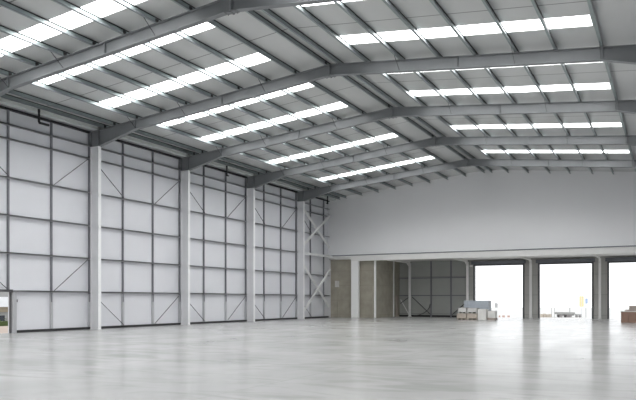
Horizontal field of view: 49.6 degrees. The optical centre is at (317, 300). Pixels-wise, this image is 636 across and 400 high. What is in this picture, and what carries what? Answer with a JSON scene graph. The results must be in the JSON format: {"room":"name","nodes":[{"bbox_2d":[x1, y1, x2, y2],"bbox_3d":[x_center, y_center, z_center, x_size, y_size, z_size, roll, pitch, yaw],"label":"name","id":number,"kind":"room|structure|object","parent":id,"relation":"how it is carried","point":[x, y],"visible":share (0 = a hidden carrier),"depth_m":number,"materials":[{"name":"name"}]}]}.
{"room":"empty warehouse","nodes":[
{"label":"empty warehouse","id":0,"kind":"room"},
{"bbox_2d":[0,104,330,332],"bbox_3d":[-13.292,-3.899,36.578,0.172,10.974,75.440,0,0,27],"label":"wall","id":1,"kind":"structure","parent":0,"point":[27,162],"depth_m":40.84,"materials":[{"name":"metal"}]},
{"bbox_2d":[0,289,12,332],"bbox_3d":[-15.149,0.536,32.703,0.299,2.104,1.346,0,0,27],"label":"door frame","id":2,"kind":"structure","parent":1,"relation":"in","point":[1,290],"depth_m":33.28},
{"bbox_2d":[7,110,9,289],"bbox_3d":[-14.904,-4.817,33.128,0.115,8.648,0.074,0,0,27],"label":"stud","id":3,"kind":"object","parent":1,"relation":"attached to","point":[8,111],"visible":1,"depth_m":33.09,"materials":[{"name":"metal"}]},
{"bbox_2d":[50,122,52,328],"bbox_3d":[-13.694,-3.846,35.418,0.172,10.592,0.132,0,0,27],"label":"stud","id":4,"kind":"object","parent":1,"relation":"attached to","point":[51,123],"visible":1,"depth_m":35.41,"materials":[{"name":"metal"}]},
{"bbox_2d":[88,133,89,326],"bbox_3d":[-12.508,-3.846,37.724,0.172,10.592,0.132,0,0,27],"label":"stud","id":5,"kind":"object","parent":1,"relation":"attached to","point":[88,133],"visible":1,"depth_m":37.68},
{"bbox_2d":[121,143,123,324],"bbox_3d":[-11.323,-3.846,40.030,0.172,10.592,0.132,0,0,27],"label":"stud","id":6,"kind":"object","parent":1,"relation":"attached to","point":[122,294],"visible":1,"depth_m":40.01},
{"bbox_2d":[0,213,296,252],"bbox_3d":[-14.690,-4.073,33.482,0.172,0.086,68.609,0,0,27],"label":"wall rail","id":7,"kind":"object","parent":1,"relation":"attached to","point":[0,213],"visible":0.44,"depth_m":40.15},
{"bbox_2d":[151,151,153,323],"bbox_3d":[-10.137,-3.846,42.336,0.172,10.592,0.132,0,0,27],"label":"stud","id":8,"kind":"object","parent":1,"relation":"attached to","point":[152,295],"visible":1,"depth_m":42.31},
{"bbox_2d":[0,136,326,216],"bbox_3d":[-14.690,-7.741,33.482,0.172,0.086,68.609,0,0,27],"label":"wall rail","id":9,"kind":"object","parent":1,"relation":"attached to","point":[2,137],"visible":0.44,"depth_m":40.67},
{"bbox_2d":[0,105,329,201],"bbox_3d":[-14.690,-9.187,33.482,0.172,0.092,68.609,0,0,27],"label":"rail","id":10,"kind":"object","parent":1,"relation":"attached to","point":[1,107],"visible":0.78,"depth_m":40.30,"materials":[{"name":"black metal"}]},
{"bbox_2d":[0,121,329,209],"bbox_3d":[-14.690,-8.431,33.482,0.172,0.086,68.609,0,0,27],"label":"wall rail","id":11,"kind":"object","parent":1,"relation":"attached to","point":[4,123],"visible":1,"depth_m":40.76,"materials":[{"name":"metal"}]},
{"bbox_2d":[0,175,329,236],"bbox_3d":[-14.690,-5.878,33.482,0.172,0.086,68.609,0,0,27],"label":"wall rail","id":12,"kind":"object","parent":1,"relation":"attached to","point":[0,175],"visible":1,"depth_m":40.64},
{"bbox_2d":[0,251,329,275],"bbox_3d":[-14.690,-2.267,33.482,0.172,0.086,68.609,0,0,27],"label":"wall rail","id":13,"kind":"object","parent":1,"relation":"attached to","point":[0,251],"visible":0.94,"depth_m":40.71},
{"bbox_2d":[13,290,329,295],"bbox_3d":[-14.690,-0.439,33.482,0.172,0.086,68.609,0,0,27],"label":"wall rail","id":14,"kind":"object","parent":1,"relation":"attached to","point":[13,290],"visible":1,"depth_m":41.44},
{"bbox_2d":[54,260,86,290],"bbox_3d":[-13.053,-1.344,36.452,0.039,1.743,2.319,0,0,27],"label":"rod","id":15,"kind":"object","parent":14,"relation":"attached to","point":[86,260],"visible":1,"depth_m":36.39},
{"bbox_2d":[17,316,328,332],"bbox_3d":[-14.730,1.525,33.516,0.069,0.126,68.632,0,0,27],"label":"baseboard","id":16,"kind":"structure","parent":1,"relation":"attached to","point":[164,324],"depth_m":41.68,"materials":[{"name":"black metal"}]},
{"bbox_2d":[178,159,180,322],"bbox_3d":[-8.951,-3.846,44.642,0.172,10.592,0.132,0,0,27],"label":"stud","id":17,"kind":"object","parent":1,"relation":"attached to","point":[179,171],"visible":1,"depth_m":44.65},
{"bbox_2d":[203,166,204,321],"bbox_3d":[-7.765,-3.846,46.947,0.172,10.592,0.132,0,0,27],"label":"stud","id":18,"kind":"object","parent":1,"relation":"attached to","point":[203,166],"visible":1,"depth_m":46.93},
{"bbox_2d":[225,172,226,320],"bbox_3d":[-6.579,-3.846,49.253,0.172,10.592,0.132,0,0,27],"label":"stud","id":19,"kind":"object","parent":1,"relation":"attached to","point":[225,172],"visible":0.95,"depth_m":49.23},
{"bbox_2d":[245,178,246,319],"bbox_3d":[-5.394,-3.846,51.559,0.172,10.592,0.132,0,0,27],"label":"stud","id":20,"kind":"object","parent":1,"relation":"attached to","point":[245,178],"visible":1,"depth_m":51.54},
{"bbox_2d":[263,185,264,318],"bbox_3d":[-4.208,-3.846,53.865,0.172,10.592,0.132,0,0,27],"label":"stud","id":21,"kind":"object","parent":1,"relation":"attached to","point":[263,185],"visible":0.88,"depth_m":53.85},
{"bbox_2d":[280,188,281,317],"bbox_3d":[-3.022,-3.846,56.170,0.172,10.592,0.132,0,0,27],"label":"stud","id":22,"kind":"object","parent":1,"relation":"attached to","point":[280,188],"visible":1,"depth_m":56.15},
{"bbox_2d":[295,193,296,316],"bbox_3d":[-1.836,-3.846,58.476,0.172,10.592,0.132,0,0,27],"label":"stud","id":23,"kind":"object","parent":1,"relation":"attached to","point":[295,193],"visible":1,"depth_m":58.43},
{"bbox_2d":[309,200,310,316],"bbox_3d":[-0.650,-3.846,60.782,0.172,10.592,0.132,0,0,27],"label":"stud","id":24,"kind":"object","parent":1,"relation":"attached to","point":[310,200],"visible":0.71,"depth_m":60.74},
{"bbox_2d":[323,200,324,315],"bbox_3d":[0.536,-3.846,63.088,0.172,10.592,0.132,0,0,27],"label":"stud","id":25,"kind":"object","parent":1,"relation":"attached to","point":[323,200],"visible":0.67,"depth_m":63.07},
{"bbox_2d":[0,316,635,399],"bbox_3d":[-0.076,1.703,29.814,29.750,0.230,75.498,0,0,27],"label":"floor","id":26,"kind":"structure","parent":0,"point":[400,357],"depth_m":18.16,"materials":[{"name":"concrete"}]},
{"bbox_2d":[12,291,16,332],"bbox_3d":[-14.740,0.582,33.359,0.196,2.013,0.196,0,0,27],"label":"post","id":27,"kind":"object","parent":26,"relation":"on","point":[14,294],"visible":0.79,"depth_m":33.28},
{"bbox_2d":[0,0,344,95],"bbox_3d":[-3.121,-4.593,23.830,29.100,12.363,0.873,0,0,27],"label":"roof beam","id":28,"kind":"structure","parent":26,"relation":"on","point":[211,11],"depth_m":25.87,"materials":[{"name":"grey metal"}]},
{"bbox_2d":[0,97,96,129],"bbox_3d":[-13.800,-9.308,34.018,0.368,0.172,7.457,0,0,27],"label":"strut","id":29,"kind":"object","parent":28,"relation":"attached to","point":[3,101],"visible":0.89,"depth_m":34.37,"materials":[{"name":"metal"}]},
{"bbox_2d":[38,109,49,125],"bbox_3d":[-13.690,-9.001,34.366,0.135,0.718,1.397,0,0,-3],"label":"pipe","id":30,"kind":"object","parent":29,"relation":"hanging from","point":[39,122],"visible":0.96,"depth_m":33.72,"materials":[{"name":"black metal"}]},
{"bbox_2d":[351,261,359,317],"bbox_3d":[3.415,-0.999,62.979,0.702,5.175,0.322,0,0,27],"label":"column","id":31,"kind":"structure","parent":26,"relation":"on","point":[355,265],"depth_m":62.84,"materials":[{"name":"metal"}]},
{"bbox_2d":[351,246,635,260],"bbox_3d":[15.189,-3.843,56.944,27.186,0.512,0.402,0,0,27],"label":"lintel beam","id":32,"kind":"structure","parent":31,"relation":"on","point":[603,250],"depth_m":56.78,"materials":[{"name":"beige metal"}]},
{"bbox_2d":[90,41,635,329],"bbox_3d":[0.437,-4.593,30.747,29.100,12.363,0.873,0,0,27],"label":"frame","id":33,"kind":"object","parent":26,"relation":"on","point":[625,54],"visible":0.96,"depth_m":31.78,"materials":[{"name":"paint"}]},
{"bbox_2d":[374,261,375,317],"bbox_3d":[5.175,-1.080,62.391,0.138,5.336,0.196,0,0,27],"label":"wall post","id":34,"kind":"object","parent":26,"relation":"on","point":[374,261],"visible":1,"depth_m":62.30,"materials":[{"name":"metal"}]},
{"bbox_2d":[393,261,393,316],"bbox_3d":[7.281,-1.080,66.216,0.098,5.336,0.115,0,0,27],"label":"wall post","id":35,"kind":"object","parent":26,"relation":"on","point":[393,261],"visible":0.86,"depth_m":66.16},
{"bbox_2d":[396,296,397,315],"bbox_3d":[7.681,0.570,67.012,0.069,1.990,0.402,0,0,27],"label":"leaning board","id":36,"kind":"object","parent":26,"relation":"on","point":[396,296],"visible":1,"depth_m":66.94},
{"bbox_2d":[387,260,411,316],"bbox_3d":[7.630,-1.089,64.374,0.299,5.353,5.876,0,0,27],"label":"post","id":37,"kind":"object","parent":26,"relation":"on","point":[408,263],"visible":0.99,"depth_m":66.78,"materials":[{"name":"beige metal"}]},
{"bbox_2d":[180,99,635,324],"bbox_3d":[3.994,-4.593,37.665,29.100,12.363,0.873,0,0,27],"label":"frame","id":38,"kind":"object","parent":26,"relation":"on","point":[189,163],"visible":0.99,"depth_m":38.91,"materials":[{"name":"grey metal"}]},
{"bbox_2d":[97,128,186,156],"bbox_3d":[-10.243,-9.308,40.935,0.368,0.172,7.457,0,0,27],"label":"strut","id":39,"kind":"object","parent":38,"relation":"attached to","point":[127,138],"visible":0.79,"depth_m":41.34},
{"bbox_2d":[430,261,431,316],"bbox_3d":[10.871,-1.091,66.199,0.138,5.359,0.058,0,0,27],"label":"stud","id":40,"kind":"object","parent":26,"relation":"on","point":[430,261],"visible":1,"depth_m":66.14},
{"bbox_2d":[247,134,635,321],"bbox_3d":[7.552,-4.593,44.582,29.100,12.363,0.873,0,0,27],"label":"frame","id":41,"kind":"object","parent":26,"relation":"on","point":[253,182],"visible":0.98,"depth_m":46.36,"materials":[{"name":"grey metal"}]},
{"bbox_2d":[187,155,252,175],"bbox_3d":[-6.685,-9.308,47.853,0.368,0.172,7.457,0,0,27],"label":"strut","id":42,"kind":"object","parent":41,"relation":"attached to","point":[215,164],"visible":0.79,"depth_m":48.58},
{"bbox_2d":[450,260,451,316],"bbox_3d":[12.610,-1.091,65.305,0.138,5.359,0.058,0,0,27],"label":"stud","id":43,"kind":"object","parent":26,"relation":"on","point":[450,260],"visible":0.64,"depth_m":65.27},
{"bbox_2d":[450,258,468,300],"bbox_3d":[12.662,-1.089,61.787,0.299,5.353,5.876,0,0,27],"label":"post","id":44,"kind":"object","parent":26,"relation":"on","point":[458,259],"visible":0.67,"depth_m":64.16,"materials":[{"name":"metal"}]},
{"bbox_2d":[457,313,466,319],"bbox_3d":[11.942,1.329,56.697,0.797,0.518,0.937,0,0,27],"label":"wooden crate","id":45,"kind":"object","parent":26,"relation":"on","point":[462,316],"visible":0.93,"depth_m":56.31,"materials":[{"name":"brown wood"}]},
{"bbox_2d":[458,308,466,312],"bbox_3d":[11.985,0.841,56.668,0.694,0.460,0.880,0,0,27],"label":"wooden crate","id":46,"kind":"object","parent":45,"relation":"on","point":[460,310],"visible":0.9,"depth_m":56.30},
{"bbox_2d":[297,157,635,318],"bbox_3d":[11.109,-4.593,51.500,29.100,12.363,0.873,0,0,27],"label":"frame","id":47,"kind":"object","parent":26,"relation":"on","point":[302,196],"visible":0.96,"depth_m":54.08,"materials":[{"name":"grey metal"}]},
{"bbox_2d":[253,174,302,190],"bbox_3d":[-3.128,-9.308,54.770,0.368,0.172,7.457,0,0,27],"label":"strut","id":48,"kind":"object","parent":47,"relation":"attached to","point":[273,182],"visible":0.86,"depth_m":55.81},
{"bbox_2d":[305,209,328,247],"bbox_3d":[-0.194,-6.445,60.878,0.104,3.307,5.276,0,0,27],"label":"brace","id":49,"kind":"object","parent":47,"relation":"attached to","point":[306,213],"visible":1,"depth_m":60.88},
{"bbox_2d":[305,266,329,307],"bbox_3d":[-0.180,-1.316,60.904,0.104,4.010,5.348,0,0,27],"label":"brace","id":50,"kind":"object","parent":47,"relation":"attached to","point":[306,269],"visible":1,"depth_m":60.88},
{"bbox_2d":[305,268,330,310],"bbox_3d":[-0.068,-0.913,60.846,0.104,4.010,5.348,0,0,27],"label":"brace","id":51,"kind":"object","parent":47,"relation":"attached to","point":[329,270],"visible":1,"depth_m":60.81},
{"bbox_2d":[305,214,330,243],"bbox_3d":[-0.081,-6.232,60.820,0.104,3.273,5.276,0,0,27],"label":"brace","id":52,"kind":"object","parent":47,"relation":"attached to","point":[329,215],"visible":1,"depth_m":60.89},
{"bbox_2d":[303,189,335,200],"bbox_3d":[0.107,-9.308,61.061,0.368,0.172,6.047,0,0,27],"label":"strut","id":53,"kind":"object","parent":47,"relation":"attached to","point":[322,196],"visible":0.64,"depth_m":62.41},
{"bbox_2d":[467,313,477,319],"bbox_3d":[12.707,1.329,56.303,0.810,0.518,0.937,0,0,27],"label":"wooden crate","id":54,"kind":"object","parent":26,"relation":"on","point":[474,316],"visible":0.93,"depth_m":55.92,"materials":[{"name":"brown wood"}]},
{"bbox_2d":[467,308,479,312],"bbox_3d":[12.704,0.852,56.298,0.810,0.437,0.880,0,0,27],"label":"wooden crate","id":55,"kind":"object","parent":54,"relation":"on","point":[469,310],"visible":0.9,"depth_m":55.95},
{"bbox_2d":[464,301,490,318],"bbox_3d":[13.287,0.806,57.308,2.060,1.564,0.920,0,0,27],"label":"load","id":56,"kind":"object","parent":55,"relation":"on","point":[467,304],"visible":0.34,"depth_m":56.85,"materials":[{"name":"grey plastic"}]},
{"bbox_2d":[478,309,487,319],"bbox_3d":[13.413,1.151,55.950,0.654,0.874,0.920,0,0,27],"label":"box","id":57,"kind":"object","parent":26,"relation":"on","point":[482,313],"visible":0.88,"depth_m":55.55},
{"bbox_2d":[487,311,497,319],"bbox_3d":[14.142,1.220,55.833,0.617,0.736,0.920,0,0,27],"label":"box","id":58,"kind":"object","parent":26,"relation":"on","point":[492,315],"visible":0.96,"depth_m":55.50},
{"bbox_2d":[519,256,531,317],"bbox_3d":[17.755,-1.089,59.167,0.299,5.353,5.876,0,0,27],"label":"post","id":59,"kind":"object","parent":26,"relation":"on","point":[522,257],"visible":0.87,"depth_m":61.55,"materials":[{"name":"metal"}]},
{"bbox_2d":[592,254,601,318],"bbox_3d":[22.869,-1.089,56.538,0.299,5.353,5.876,0,0,27],"label":"post","id":60,"kind":"object","parent":26,"relation":"on","point":[595,255],"visible":1,"depth_m":58.93,"materials":[{"name":"metal"}]},
{"bbox_2d":[621,312,628,322],"bbox_3d":[22.043,1.209,49.440,0.485,0.759,0.925,0,0,27],"label":"carton","id":61,"kind":"object","parent":26,"relation":"on","point":[624,315],"visible":0.89,"depth_m":49.02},
{"bbox_2d":[629,312,635,322],"bbox_3d":[22.739,1.209,49.082,1.035,0.759,0.925,0,0,27],"label":"carton","id":62,"kind":"object","parent":26,"relation":"on","point":[632,315],"visible":0.8,"depth_m":48.80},
{"bbox_3d":[22.525,0.805,49.195,1.635,0.044,0.989,0,0,27],"label":"sheet","id":63,"kind":"object","parent":62,"relation":"on","visible":0},
{"bbox_2d":[629,306,635,310],"bbox_3d":[22.769,0.588,49.131,1.028,0.391,0.695,0,0,27],"label":"carton","id":64,"kind":"object","parent":63,"relation":"on","point":[631,308],"visible":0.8,"depth_m":48.96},
{"bbox_2d":[0,0,635,196],"bbox_3d":[-1.627,-10.169,26.797,29.866,1.601,69.057,0,0,27],"label":"ceiling","id":65,"kind":"structure","parent":0,"point":[243,24],"depth_m":31.16,"materials":[{"name":"metal"}]},
{"bbox_2d":[0,0,144,55],"bbox_3d":[-9.765,-10.227,25.645,9.534,1.006,1.000,0,0,27],"label":"rooflight","id":66,"kind":"object","parent":65,"relation":"attached to","point":[101,8],"visible":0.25,"depth_m":25.46,"materials":[{"name":"white"}]},
{"bbox_2d":[39,22,214,83],"bbox_3d":[-8.306,-10.227,28.481,9.534,1.006,1.000,0,0,27],"label":"rooflight","id":67,"kind":"object","parent":65,"relation":"attached to","point":[204,26],"visible":0.36,"depth_m":28.39,"materials":[{"name":"white"}]},
{"bbox_2d":[0,94,339,199],"bbox_3d":[-13.707,-9.382,32.977,0.174,0.237,68.609,0,0,27],"label":"purlin","id":68,"kind":"structure","parent":65,"relation":"attached to","point":[5,96],"depth_m":39.27,"materials":[{"name":"black metal"}]},
{"bbox_2d":[8,90,345,197],"bbox_3d":[-13.114,-9.448,32.672,0.174,0.237,68.609,0,0,27],"label":"purlin","id":69,"kind":"structure","parent":65,"relation":"attached to","point":[14,92],"depth_m":38.95,"materials":[{"name":"black metal"}]},
{"bbox_2d":[0,68,362,195],"bbox_3d":[-11.723,-9.604,31.957,0.174,0.237,68.609,0,0,27],"label":"purlin","id":70,"kind":"structure","parent":65,"relation":"attached to","point":[2,71],"depth_m":36.44,"materials":[{"name":"black metal"}]},
{"bbox_2d":[100,53,269,106],"bbox_3d":[-6.412,-10.227,32.165,9.534,1.006,1.039,0,0,27],"label":"rooflight","id":71,"kind":"object","parent":65,"relation":"attached to","point":[256,58],"visible":0.57,"depth_m":31.92,"materials":[{"name":"white"}]},
{"bbox_2d":[0,48,378,192],"bbox_3d":[-10.281,-9.765,31.215,0.174,0.237,68.609,0,0,27],"label":"purlin","id":72,"kind":"structure","parent":65,"relation":"attached to","point":[4,52],"depth_m":34.22,"materials":[{"name":"black metal"}]},
{"bbox_2d":[0,25,394,188],"bbox_3d":[-8.850,-9.925,30.479,0.174,0.237,68.609,0,0,27],"label":"purlin","id":73,"kind":"structure","parent":65,"relation":"attached to","point":[3,29],"depth_m":32.24,"materials":[{"name":"black metal"}]},
{"bbox_2d":[0,0,411,185],"bbox_3d":[-7.438,-10.083,29.753,0.174,0.237,68.609,0,0,27],"label":"purlin","id":74,"kind":"structure","parent":65,"relation":"attached to","point":[3,3],"depth_m":30.20,"materials":[{"name":"black metal"}]},
{"bbox_2d":[161,83,312,125],"bbox_3d":[-4.473,-10.227,35.935,9.534,1.006,0.961,0,0,27],"label":"rooflight","id":75,"kind":"object","parent":65,"relation":"attached to","point":[307,85],"visible":0.36,"depth_m":35.85,"materials":[{"name":"white"}]},
{"bbox_2d":[51,0,429,182],"bbox_3d":[-6.037,-10.240,29.033,0.174,0.237,68.609,0,0,27],"label":"purlin","id":76,"kind":"structure","parent":65,"relation":"attached to","point":[77,9],"depth_m":30.34,"materials":[{"name":"black metal"}]},
{"bbox_2d":[201,102,346,140],"bbox_3d":[-2.650,-10.227,39.480,9.534,1.006,1.000,0,0,27],"label":"rooflight","id":77,"kind":"object","parent":65,"relation":"attached to","point":[337,105],"visible":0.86,"depth_m":39.31,"materials":[{"name":"white"}]},
{"bbox_2d":[112,0,447,179],"bbox_3d":[-4.636,-10.396,28.312,0.174,0.237,68.609,0,0,27],"label":"purlin","id":78,"kind":"structure","parent":65,"relation":"attached to","point":[124,3],"depth_m":30.70,"materials":[{"name":"black metal"}]},
{"bbox_2d":[171,0,466,176],"bbox_3d":[-3.245,-10.552,27.597,0.174,0.237,68.609,0,0,27],"label":"purlin","id":79,"kind":"structure","parent":65,"relation":"attached to","point":[185,5],"depth_m":31.03,"materials":[{"name":"black metal"}]},
{"bbox_2d":[302,0,355,5],"bbox_3d":[3.378,-10.255,22.472,9.522,1.005,1.000,0,0,27],"label":"rooflight","id":80,"kind":"object","parent":65,"relation":"attached to","point":[345,0],"visible":0.33,"depth_m":24.61,"materials":[{"name":"white"}]},
{"bbox_2d":[270,133,396,162],"bbox_3d":[0.907,-10.227,46.398,9.534,1.006,1.000,0,0,27],"label":"rooflight","id":81,"kind":"object","parent":65,"relation":"attached to","point":[391,135],"visible":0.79,"depth_m":46.20,"materials":[{"name":"white"}]},
{"bbox_2d":[245,11,484,172],"bbox_3d":[-1.844,-10.709,26.876,0.174,0.237,68.609,0,0,27],"label":"purlin","id":82,"kind":"structure","parent":65,"relation":"attached to","point":[254,14],"depth_m":30.83,"materials":[{"name":"black metal"}]},
{"bbox_2d":[320,156,433,179],"bbox_3d":[4.465,-10.227,53.315,9.534,1.006,1.000,0,0,27],"label":"rooflight","id":83,"kind":"object","parent":65,"relation":"attached to","point":[428,157],"visible":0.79,"depth_m":53.16,"materials":[{"name":"white"}]},
{"bbox_2d":[262,9,492,172],"bbox_3d":[-1.302,-10.694,26.598,0.174,0.237,68.609,0,0,27],"label":"purlin","id":84,"kind":"structure","parent":65,"relation":"attached to","point":[269,12],"depth_m":30.71,"materials":[{"name":"black metal"}]},
{"bbox_2d":[293,5,508,172],"bbox_3d":[-0.106,-10.560,25.982,0.174,0.237,68.609,0,0,27],"label":"purlin","id":85,"kind":"structure","parent":65,"relation":"attached to","point":[300,8],"depth_m":29.92,"materials":[{"name":"black metal"}]},
{"bbox_2d":[334,1,528,172],"bbox_3d":[1.326,-10.400,25.246,0.174,0.237,68.609,0,0,27],"label":"purlin","id":86,"kind":"structure","parent":65,"relation":"attached to","point":[344,7],"depth_m":29.08,"materials":[{"name":"black metal"}]},
{"bbox_2d":[340,15,591,43],"bbox_3d":[5.272,-10.255,26.156,9.522,1.005,1.039,0,0,27],"label":"rooflight","id":87,"kind":"object","parent":65,"relation":"attached to","point":[584,20],"visible":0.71,"depth_m":25.81,"materials":[{"name":"white"}]},
{"bbox_2d":[382,0,549,172],"bbox_3d":[2.809,-10.234,24.483,0.174,0.237,68.609,0,0,27],"label":"purlin","id":88,"kind":"structure","parent":65,"relation":"attached to","point":[388,3],"depth_m":28.47,"materials":[{"name":"black metal"}]},
{"bbox_2d":[429,0,570,173],"bbox_3d":[4.159,-10.083,23.789,0.174,0.237,68.609,0,0,27],"label":"purlin","id":89,"kind":"structure","parent":65,"relation":"attached to","point":[434,3],"depth_m":28.08,"materials":[{"name":"black metal"}]},
{"bbox_2d":[410,83,610,95],"bbox_3d":[9.034,-10.255,33.471,9.522,1.005,1.000,0,0,27],"label":"rooflight","id":90,"kind":"object","parent":65,"relation":"attached to","point":[592,85],"visible":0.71,"depth_m":33.17,"materials":[{"name":"white"}]},
{"bbox_2d":[452,123,621,128],"bbox_3d":[12.591,-10.255,40.389,9.522,1.005,1.000,0,0,27],"label":"rooflight","id":91,"kind":"object","parent":65,"relation":"attached to","point":[566,124],"visible":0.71,"depth_m":40.18,"materials":[{"name":"white"}]},
{"bbox_2d":[481,0,592,173],"bbox_3d":[5.621,-9.919,23.037,0.174,0.237,68.609,0,0,27],"label":"purlin","id":92,"kind":"structure","parent":65,"relation":"attached to","point":[485,2],"depth_m":29.00,"materials":[{"name":"black metal"}]},
{"bbox_2d":[484,150,628,152],"bbox_3d":[16.149,-10.255,47.306,9.522,1.005,1.000,0,0,27],"label":"rooflight","id":93,"kind":"object","parent":65,"relation":"attached to","point":[486,151],"visible":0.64,"depth_m":47.16,"materials":[{"name":"white"}]},
{"bbox_2d":[531,0,613,173],"bbox_3d":[6.951,-9.771,22.353,0.174,0.237,68.609,0,0,27],"label":"purlin","id":94,"kind":"structure","parent":65,"relation":"attached to","point":[534,2],"depth_m":28.70,"materials":[{"name":"black metal"}]},
{"bbox_2d":[587,0,635,170],"bbox_3d":[8.434,-9.605,21.591,0.174,0.237,68.609,0,0,27],"label":"purlin","id":95,"kind":"structure","parent":65,"relation":"attached to","point":[589,2],"depth_m":28.02,"materials":[{"name":"black metal"}]},
{"bbox_2d":[331,259,371,317],"bbox_3d":[3.115,-1.258,63.703,4.198,5.692,0.230,0,0,27],"label":"wall","id":96,"kind":"structure","parent":0,"point":[340,269],"depth_m":63.77,"materials":[{"name":"concrete"}]},
{"bbox_2d":[337,287,337,316],"bbox_3d":[1.855,-0.079,64.183,0.069,3.335,0.069,0,0,27],"label":"conduit","id":97,"kind":"object","parent":96,"relation":"attached to","point":[337,287],"visible":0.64,"depth_m":64.16,"materials":[{"name":"metal"}]},
{"bbox_2d":[372,260,399,317],"bbox_3d":[6.475,-1.143,65.208,0.402,5.462,5.980,0,0,27],"label":"wall","id":98,"kind":"structure","parent":0,"point":[384,268],"depth_m":64.46,"materials":[{"name":"concrete"}]},
{"bbox_2d":[328,170,635,254],"bbox_3d":[14.112,-7.480,57.401,29.520,6.750,0.230,0,0,27],"label":"wall","id":99,"kind":"structure","parent":0,"point":[499,209],"depth_m":57.16,"materials":[{"name":"paint"}]},
{"bbox_2d":[305,252,332,257],"bbox_3d":[-0.049,-4.024,61.159,0.104,0.196,5.922,0,0,27],"label":"strut","id":100,"kind":"object","parent":99,"relation":"attached to","point":[306,253],"visible":1,"depth_m":61.32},
{"bbox_2d":[333,256,350,257],"bbox_3d":[2.167,-4.018,63.544,2.035,0.172,0.230,0,0,27],"label":"trim","id":101,"kind":"structure","parent":99,"relation":"attached to","point":[333,256],"depth_m":63.41,"materials":[{"name":"beige metal"}]},
{"bbox_2d":[331,245,635,255],"bbox_3d":[14.181,-4.116,57.197,29.210,0.069,0.069,0,0,27],"label":"trim","id":102,"kind":"structure","parent":99,"relation":"attached to","point":[632,245],"depth_m":57.08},
{"bbox_2d":[329,253,635,261],"bbox_3d":[15.663,-3.938,60.418,29.520,0.334,6.555,0,0,27],"label":"ceiling","id":103,"kind":"structure","parent":0,"point":[626,254],"depth_m":60.73,"materials":[{"name":"beige metal"}]},
{"bbox_2d":[400,256,635,318],"bbox_3d":[19.001,-1.091,62.257,25.266,5.359,0.230,0,0,27],"label":"wall","id":104,"kind":"structure","parent":0,"point":[419,269],"depth_m":65.34,"materials":[{"name":"metal"}]},
{"bbox_2d":[399,315,456,316],"bbox_3d":[11.000,1.508,66.211,6.728,0.161,0.058,0,0,27],"label":"baseboard","id":105,"kind":"structure","parent":104,"relation":"attached to","point":[399,315],"depth_m":66.18,"materials":[{"name":"black metal"}]},
{"bbox_2d":[399,295,465,295],"bbox_3d":[10.977,-0.459,66.216,6.658,0.092,0.069,0,0,27],"label":"rail","id":106,"kind":"object","parent":104,"relation":"attached to","point":[399,295],"visible":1,"depth_m":66.10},
{"bbox_2d":[399,277,465,278],"bbox_3d":[10.977,-2.149,66.216,6.658,0.092,0.069,0,0,27],"label":"rail","id":107,"kind":"object","parent":104,"relation":"attached to","point":[427,277],"visible":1,"depth_m":66.08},
{"bbox_2d":[473,263,523,317],"bbox_3d":[16.644,-0.867,63.418,4.623,4.910,0.368,0,0,27],"label":"door","id":108,"kind":"structure","parent":104,"relation":"in","point":[474,275],"depth_m":63.60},
{"bbox_2d":[471,260,525,264],"bbox_3d":[16.502,-3.472,63.142,4.899,0.299,0.253,0,0,27],"label":"hood","id":109,"kind":"object","parent":108,"relation":"attached to","point":[505,261],"visible":1,"depth_m":62.96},
{"bbox_2d":[538,262,593,318],"bbox_3d":[21.823,-0.867,60.754,4.634,4.910,0.368,0,0,27],"label":"door","id":110,"kind":"structure","parent":104,"relation":"in","point":[565,262],"depth_m":60.39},
{"bbox_2d":[536,258,594,262],"bbox_3d":[21.681,-3.472,60.478,4.910,0.299,0.253,0,0,27],"label":"hood","id":111,"kind":"object","parent":110,"relation":"attached to","point":[582,259],"visible":1,"depth_m":60.37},
{"bbox_2d":[607,261,635,318],"bbox_3d":[26.937,-0.867,58.124,4.634,4.910,0.368,0,0,27],"label":"door","id":112,"kind":"structure","parent":104,"relation":"in","point":[608,262],"depth_m":58.98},
{"bbox_2d":[605,257,635,261],"bbox_3d":[26.795,-3.472,57.848,4.910,0.299,0.253,0,0,27],"label":"hood","id":113,"kind":"object","parent":112,"relation":"attached to","point":[620,258],"visible":1,"depth_m":58.24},
{"label":"outside","id":114,"kind":"structure","parent":0,"visible":0},
{"bbox_2d":[0,326,7,332],"bbox_3d":[-20.659,1.743,33.254,9.890,0.264,28.750,0,0,27],"label":"path","id":115,"kind":"structure","parent":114,"point":[3,329],"depth_m":37.97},
{"bbox_2d":[0,318,7,325],"bbox_3d":[-23.056,1.396,37.123,1.138,0.702,19.762,0,0,27],"label":"clipped hedge","id":116,"kind":"object","parent":115,"relation":"on","point":[2,323],"visible":0.23,"depth_m":43.15,"materials":[{"name":"green plant"}]},
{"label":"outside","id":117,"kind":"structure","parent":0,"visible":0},
{"bbox_3d":[-90.523,3.428,43.876,143.865,0.230,133.239,0,0,27],"label":"ground","id":118,"kind":"structure","parent":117,"visible":0},
{"bbox_2d":[0,292,7,320],"bbox_3d":[-50.580,-2.724,61.574,10.120,12.075,109.250,0,0,27],"label":"office building","id":119,"kind":"structure","parent":118,"relation":"on","point":[3,295],"depth_m":79.63,"materials":[{"name":"clear glass"}]},
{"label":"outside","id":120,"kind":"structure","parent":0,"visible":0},
{"bbox_2d":[491,307,628,318],"bbox_3d":[67.721,3.198,169.402,310.500,0.230,234.761,0,0,27],"label":"yard","id":121,"kind":"structure","parent":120,"point":[614,313],"depth_m":189.12,"materials":[{"name":"concrete"}]},
{"bbox_2d":[555,307,574,316],"bbox_3d":[44.447,2.100,124.200,3.572,1.953,3.040,0,0,27],"label":"flatbed trailer","id":122,"kind":"object","parent":121,"relation":"on","point":[559,314],"visible":0.94,"depth_m":123.39,"materials":[{"name":"metal"}]},
{"bbox_2d":[579,296,583,316],"bbox_3d":[47.522,1.157,124.200,0.748,3.853,0.422,0,0,27],"label":"banner","id":123,"kind":"object","parent":121,"relation":"on","point":[581,298],"visible":1,"depth_m":124.18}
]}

